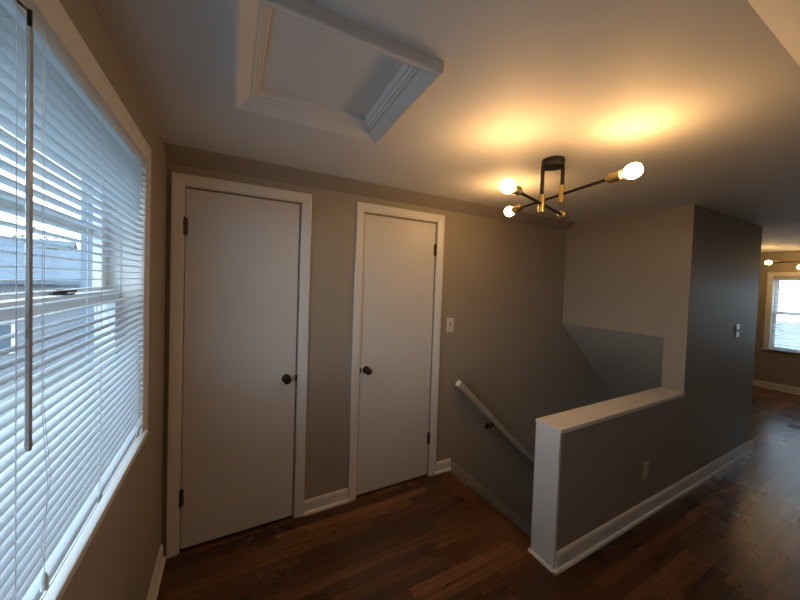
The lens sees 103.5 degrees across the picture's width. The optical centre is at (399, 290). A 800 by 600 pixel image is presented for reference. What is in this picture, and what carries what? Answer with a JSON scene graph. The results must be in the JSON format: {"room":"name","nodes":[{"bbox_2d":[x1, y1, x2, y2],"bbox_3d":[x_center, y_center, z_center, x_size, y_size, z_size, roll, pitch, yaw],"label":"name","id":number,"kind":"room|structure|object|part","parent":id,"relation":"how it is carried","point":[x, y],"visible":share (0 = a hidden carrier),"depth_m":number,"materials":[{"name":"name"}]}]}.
{"room":"stair landing","nodes":[
{"label":"stair landing","id":0,"kind":"room"},
{"bbox_2d":[59,0,166,599],"bbox_3d":[-0.663,2.007,0.331,0.174,5.587,3.655,1,2,-28],"label":"wall","id":1,"kind":"structure","parent":0,"point":[119,562],"depth_m":1.18,"materials":[{"name":"beige paint"}]},
{"bbox_2d":[0,0,150,599],"bbox_3d":[-0.690,0.033,0.520,0.158,1.149,1.649,1,2,-28],"label":"window","id":2,"kind":"structure","parent":1,"relation":"in","point":[53,11],"depth_m":1.00,"materials":[{"name":"white paint"}]},
{"bbox_3d":[-0.750,-0.192,0.482,0.006,0.033,1.504,1,2,-28],"label":"storm rail","id":3,"kind":"part","parent":2,"relation":"part of","materials":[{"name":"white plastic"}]},
{"bbox_3d":[-0.734,-0.205,0.490,0.028,0.527,1.504,1,2,-28],"label":"sash","id":4,"kind":"part","parent":2,"relation":"part of","materials":[{"name":"white plastic"}]},
{"bbox_3d":[-0.719,0.304,0.520,0.028,0.562,1.504,1,2,-28],"label":"sash","id":5,"kind":"part","parent":2,"relation":"part of","materials":[{"name":"white plastic"}]},
{"bbox_2d":[0,0,148,599],"bbox_3d":[-0.629,0.043,0.554,0.050,1.015,1.506,1,2,-28],"label":"window blind","id":6,"kind":"object","parent":2,"relation":"attached to","point":[55,470],"visible":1,"depth_m":0.61,"materials":[{"name":"white plastic"}]},
{"bbox_3d":[-0.599,0.056,0.476,0.028,0.980,0.001,1,2,-28],"label":"ladder cord","id":7,"kind":"part","parent":6,"relation":"part of","materials":[{"name":"white fabric"}]},
{"bbox_3d":[-0.607,0.032,0.542,0.001,0.925,0.033,1,2,-28],"label":"lift cord","id":8,"kind":"part","parent":6,"relation":"part of","materials":[{"name":"white fabric"}]},
{"bbox_3d":[-0.655,0.542,0.562,0.025,0.016,1.502,1,2,-28],"label":"rail","id":9,"kind":"part","parent":6,"relation":"part of","materials":[{"name":"white plastic"}]},
{"bbox_3d":[-0.769,0.042,0.793,0.028,0.980,0.001,1,2,-28],"label":"ladder cord","id":10,"kind":"part","parent":6,"relation":"part of","materials":[{"name":"white fabric"}]},
{"bbox_3d":[-0.944,0.028,1.119,0.028,0.980,0.001,1,2,-28],"label":"ladder cord","id":11,"kind":"part","parent":6,"relation":"part of","materials":[{"name":"white fabric"}]},
{"bbox_3d":[-0.634,0.034,0.550,0.016,1.149,1.649,1,2,-28],"label":"casing","id":12,"kind":"part","parent":2,"relation":"part of","materials":[{"name":"white paint"}]},
{"bbox_3d":[-0.707,0.596,0.531,0.158,0.022,1.596,1,2,-28],"label":"sill","id":13,"kind":"part","parent":2,"relation":"part of","materials":[{"name":"white paint"}]},
{"bbox_2d":[146,544,165,599],"bbox_3d":[-0.529,1.459,0.310,0.024,0.092,3.133,1,2,-28],"label":"baseboard","id":14,"kind":"structure","parent":1,"relation":"attached to","point":[155,583],"depth_m":1.55,"materials":[{"name":"white paint"}]},
{"bbox_2d":[162,143,613,556],"bbox_3d":[2.276,1.460,3.642,8.516,4.507,0.234,1,2,-28],"label":"wall","id":15,"kind":"structure","parent":0,"point":[510,345],"depth_m":2.62,"materials":[{"name":"beige paint"}]},
{"bbox_2d":[166,172,311,558],"bbox_3d":[-0.916,0.417,1.859,0.726,2.072,0.122,1,2,-28],"label":"door","id":16,"kind":"structure","parent":15,"relation":"in","point":[236,363],"depth_m":1.84,"materials":[{"name":"white paint"}]},
{"bbox_3d":[-0.699,0.549,1.949,0.054,0.054,0.066,1,2,-28],"label":"knob","id":17,"kind":"part","parent":16,"relation":"part of","materials":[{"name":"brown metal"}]},
{"bbox_2d":[348,202,444,501],"bbox_3d":[-0.009,0.435,2.345,0.730,2.072,0.122,1,2,-28],"label":"door","id":18,"kind":"structure","parent":15,"relation":"in","point":[390,438],"depth_m":2.33,"materials":[{"name":"white paint"}]},
{"bbox_3d":[-0.225,0.558,2.204,0.054,0.054,0.066,1,2,-28],"label":"knob","id":19,"kind":"part","parent":18,"relation":"part of","materials":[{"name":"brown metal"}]},
{"bbox_2d":[446,318,453,331],"bbox_3d":[0.410,0.275,2.554,0.070,0.115,0.018,1,2,-28],"label":"light switch","id":20,"kind":"object","parent":15,"relation":"attached to","point":[450,321],"visible":1,"depth_m":2.56,"materials":[{"name":"beige plastic"}]},
{"bbox_2d":[450,458,531,536],"bbox_3d":[1.679,2.866,3.350,2.974,2.911,0.012,1,2,-28],"label":"trim","id":21,"kind":"structure","parent":15,"relation":"attached to","point":[457,471],"depth_m":2.82,"materials":[{"name":"paint"}]},
{"bbox_2d":[455,380,534,464],"bbox_3d":[1.277,1.637,3.041,1.952,1.795,0.083,1,2,-28],"label":"handrail","id":22,"kind":"object","parent":15,"relation":"attached to","point":[459,384],"visible":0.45,"depth_m":2.74,"materials":[{"name":"paint"}]},
{"bbox_2d":[93,0,799,226],"bbox_3d":[1.567,-0.271,1.313,5.006,0.977,3.255,1,2,-28],"label":"ceiling","id":23,"kind":"structure","parent":0,"point":[704,95],"depth_m":1.11,"materials":[{"name":"white paint"}]},
{"bbox_2d":[233,0,443,144],"bbox_3d":[-0.230,-0.699,1.056,0.578,0.078,0.559,1,2,-28],"label":"attic hatch","id":24,"kind":"object","parent":23,"relation":"attached to","point":[299,62],"visible":0.99,"depth_m":1.01,"materials":[{"name":"white paint"}]},
{"bbox_3d":[-0.230,-0.731,1.055,0.478,0.014,0.462,1,2,-28],"label":"panel","id":25,"kind":"part","parent":24,"relation":"part of","materials":[{"name":"white paint"}]},
{"bbox_2d":[500,156,642,219],"bbox_3d":[0.809,-0.536,1.610,0.540,0.272,0.783,2,2,19],"label":"ceiling light","id":26,"kind":"object","parent":23,"relation":"attached to","point":[552,163],"visible":1,"depth_m":1.57,"materials":[{"name":"black metal"}]},
{"bbox_3d":[0.466,-0.451,1.354,0.072,0.062,0.063,1,2,-28],"label":"bulb","id":27,"kind":"part","parent":26,"relation":"part of","materials":[{"name":"white glass"}]},
{"bbox_3d":[0.706,-0.512,2.024,0.062,0.062,0.071,1,2,-28],"label":"bulb","id":28,"kind":"part","parent":26,"relation":"part of","materials":[{"name":"white glass"}]},
{"bbox_2d":[511,205,522,212],"bbox_3d":[0.728,-0.509,1.952,0.043,0.043,0.073,1,2,-17],"label":"socket","id":29,"kind":"object","parent":26,"relation":"attached to","point":[518,208],"depth_m":1.94,"materials":[{"name":"gold metal"}]},
{"bbox_2d":[511,185,522,195],"bbox_3d":[0.518,-0.450,1.409,0.043,0.043,0.073,3,2,44],"label":"socket","id":30,"kind":"object","parent":26,"relation":"attached to","point":[517,191],"depth_m":1.39,"materials":[{"name":"gold metal"}]},
{"bbox_3d":[0.735,-0.449,1.630,0.014,0.014,0.575,3,2,44],"label":"rod","id":31,"kind":"part","parent":26,"relation":"part of","materials":[{"name":"black metal"}]},
{"bbox_3d":[0.731,-0.566,1.619,0.019,0.144,0.018,1,2,-28],"label":"stem","id":32,"kind":"part","parent":26,"relation":"part of","materials":[{"name":"black metal"}]},
{"bbox_3d":[0.835,-0.588,1.618,0.019,0.092,0.018,1,2,-28],"label":"stem","id":33,"kind":"part","parent":26,"relation":"part of","materials":[{"name":"black metal"}]},
{"bbox_2d":[557,211,567,219],"bbox_3d":[0.953,-0.447,1.855,0.082,0.044,0.059,1,2,-28],"label":"socket","id":34,"kind":"object","parent":26,"relation":"attached to","point":[563,215],"depth_m":1.83,"materials":[{"name":"gold metal"}]},
{"bbox_3d":[0.822,-0.498,1.650,0.014,0.014,0.589,1,2,-17],"label":"rod","id":35,"kind":"part","parent":26,"relation":"part of","materials":[{"name":"black metal"}]},
{"bbox_2d":[605,169,624,182],"bbox_3d":[0.917,-0.487,1.347,0.043,0.043,0.073,1,2,-17],"label":"socket","id":36,"kind":"object","parent":26,"relation":"attached to","point":[618,175],"depth_m":1.33,"materials":[{"name":"gold metal"}]},
{"bbox_3d":[0.939,-0.485,1.275,0.062,0.062,0.071,1,2,-28],"label":"bulb","id":37,"kind":"part","parent":26,"relation":"part of","materials":[{"name":"white glass"}]},
{"bbox_2d":[157,386,799,599],"bbox_3d":[3.029,1.589,2.234,8.116,0.031,3.155,1,2,-28],"label":"floor","id":38,"kind":"structure","parent":0,"point":[735,535],"depth_m":1.81,"materials":[{"name":"brown wood"}]},
{"bbox_2d":[563,323,663,397],"bbox_3d":[2.765,1.299,3.381,2.100,1.930,0.862,1,2,-28],"label":"ceiling","id":39,"kind":"structure","parent":0,"point":[627,363],"depth_m":3.07,"materials":[{"name":"paint"}]},
{"bbox_2d":[531,204,762,568],"bbox_3d":[1.888,1.452,2.833,2.945,4.537,1.013,1,2,-28],"label":"wall","id":40,"kind":"structure","parent":0,"point":[685,275],"depth_m":2.46,"materials":[{"name":"beige paint"}]},
{"bbox_2d":[304,440,752,576],"bbox_3d":[1.411,1.460,2.568,4.082,0.104,1.029,1,2,-28],"label":"baseboard","id":41,"kind":"structure","parent":40,"relation":"attached to","point":[571,554],"depth_m":2.11,"materials":[{"name":"white paint"}]},
{"bbox_2d":[642,461,648,479],"bbox_3d":[1.662,1.213,2.130,0.070,0.115,0.009,1,2,-28],"label":"wall outlet","id":42,"kind":"object","parent":40,"relation":"attached to","point":[646,464],"visible":1,"depth_m":2.12,"materials":[{"name":"beige plastic"}]},
{"bbox_2d":[735,324,739,336],"bbox_3d":[3.026,0.355,2.818,0.070,0.115,0.018,1,2,-28],"label":"light switch","id":43,"kind":"object","parent":40,"relation":"attached to","point":[737,325],"visible":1,"depth_m":2.82,"materials":[{"name":"plastic"}]},
{"bbox_2d":[753,251,799,387],"bbox_3d":[6.700,0.628,4.181,0.160,2.637,3.395,1,2,-28],"label":"wall","id":44,"kind":"structure","parent":0,"point":[783,368],"depth_m":5.15,"materials":[{"name":"beige paint"}]},
{"bbox_2d":[753,379,799,394],"bbox_3d":[6.596,1.593,4.145,0.024,0.104,3.155,1,2,-28],"label":"baseboard","id":45,"kind":"structure","parent":44,"relation":"attached to","point":[793,390],"depth_m":5.09,"materials":[{"name":"white paint"}]},
{"bbox_2d":[761,272,799,353],"bbox_3d":[6.513,0.364,4.511,0.177,1.275,1.732,1,2,-28],"label":"window","id":46,"kind":"structure","parent":44,"relation":"in","point":[771,291],"depth_m":5.18,"materials":[{"name":"white paint"}]},
{"bbox_3d":[6.492,0.991,4.527,0.177,0.020,1.732,1,2,-28],"label":"sill","id":47,"kind":"part","parent":46,"relation":"part of","materials":[{"name":"white paint"}]},
{"bbox_3d":[6.372,0.091,4.879,0.028,0.602,0.753,1,2,-28],"label":"sash","id":48,"kind":"part","parent":46,"relation":"part of","materials":[{"name":"glass"}]},
{"bbox_3d":[6.321,0.660,4.877,0.028,0.612,0.753,1,2,-28],"label":"sash","id":49,"kind":"part","parent":46,"relation":"part of","materials":[{"name":"white plastic"}]},
{"bbox_2d":[772,277,799,350],"bbox_3d":[6.295,0.366,4.839,0.053,1.150,0.731,1,2,-28],"label":"window blind","id":50,"kind":"object","parent":46,"relation":"attached to","point":[777,278],"visible":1,"depth_m":5.04,"materials":[{"name":"white plastic"}]},
{"bbox_2d":[761,223,799,252],"bbox_3d":[5.311,-0.677,3.358,3.510,0.120,3.355,1,2,-28],"label":"ceiling","id":51,"kind":"structure","parent":0,"point":[777,238],"depth_m":3.90,"materials":[{"name":"white paint"}]},
{"bbox_2d":[765,260,799,268],"bbox_3d":[5.685,-0.467,4.305,0.547,0.322,0.772,2,1,0],"label":"ceiling light","id":52,"kind":"object","parent":51,"relation":"attached to","point":[768,262],"visible":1,"depth_m":4.60,"materials":[{"name":"white glass"}]},
{"bbox_3d":[2.097,3.747,3.130,3.615,0.050,0.863,1,2,-28],"label":"floor","id":53,"kind":"structure","parent":0,"visible":0},
{"bbox_2d":[466,485,530,542],"bbox_3d":[1.580,2.628,2.797,2.348,2.170,0.848,1,2,-28],"label":"stairs","id":54,"kind":"structure","parent":53,"relation":"on","point":[520,531],"depth_m":2.46,"materials":[{"name":"brown wood"}]},
{"label":"outside","id":55,"kind":"structure","parent":0,"visible":0},
{"bbox_2d":[0,321,799,443],"bbox_3d":[-7.239,4.249,13.336,180.000,0.200,210.000,1,2,-28],"label":"ground","id":56,"kind":"structure","parent":55,"point":[22,377],"depth_m":14.06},
{"bbox_2d":[10,227,56,239],"bbox_3d":[-56.886,-4.241,48.873,6.376,11.632,6.217,1,2,-28],"label":"tree","id":57,"kind":"object","parent":56,"relation":"on","point":[23,235],"visible":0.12,"depth_m":48.04,"materials":[{"name":"grey plant"}]},
{"bbox_2d":[0,237,77,249],"bbox_3d":[-46.157,-2.324,35.343,13.800,9.200,9.900,1,2,-37],"label":"house","id":58,"kind":"structure","parent":56,"relation":"on","point":[3,243],"depth_m":36.97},
{"bbox_2d":[0,247,80,375],"bbox_3d":[-20.313,0.625,17.528,17.800,5.950,9.900,1,2,-35],"label":"house","id":59,"kind":"structure","parent":56,"relation":"on","point":[5,259],"depth_m":14.88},
{"bbox_3d":[-17.738,2.083,13.831,0.900,1.200,0.060,1,2,-35],"label":"pane","id":60,"kind":"part","parent":59,"relation":"part of","materials":[{"name":"glass"}]},
{"bbox_2d":[35,245,80,250],"bbox_3d":[-30.300,-0.564,28.058,3.902,7.137,4.093,1,2,-28],"label":"tree","id":61,"kind":"object","parent":56,"relation":"on","point":[68,246],"visible":0.03,"depth_m":27.94,"materials":[{"name":"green plant"}]}
]}

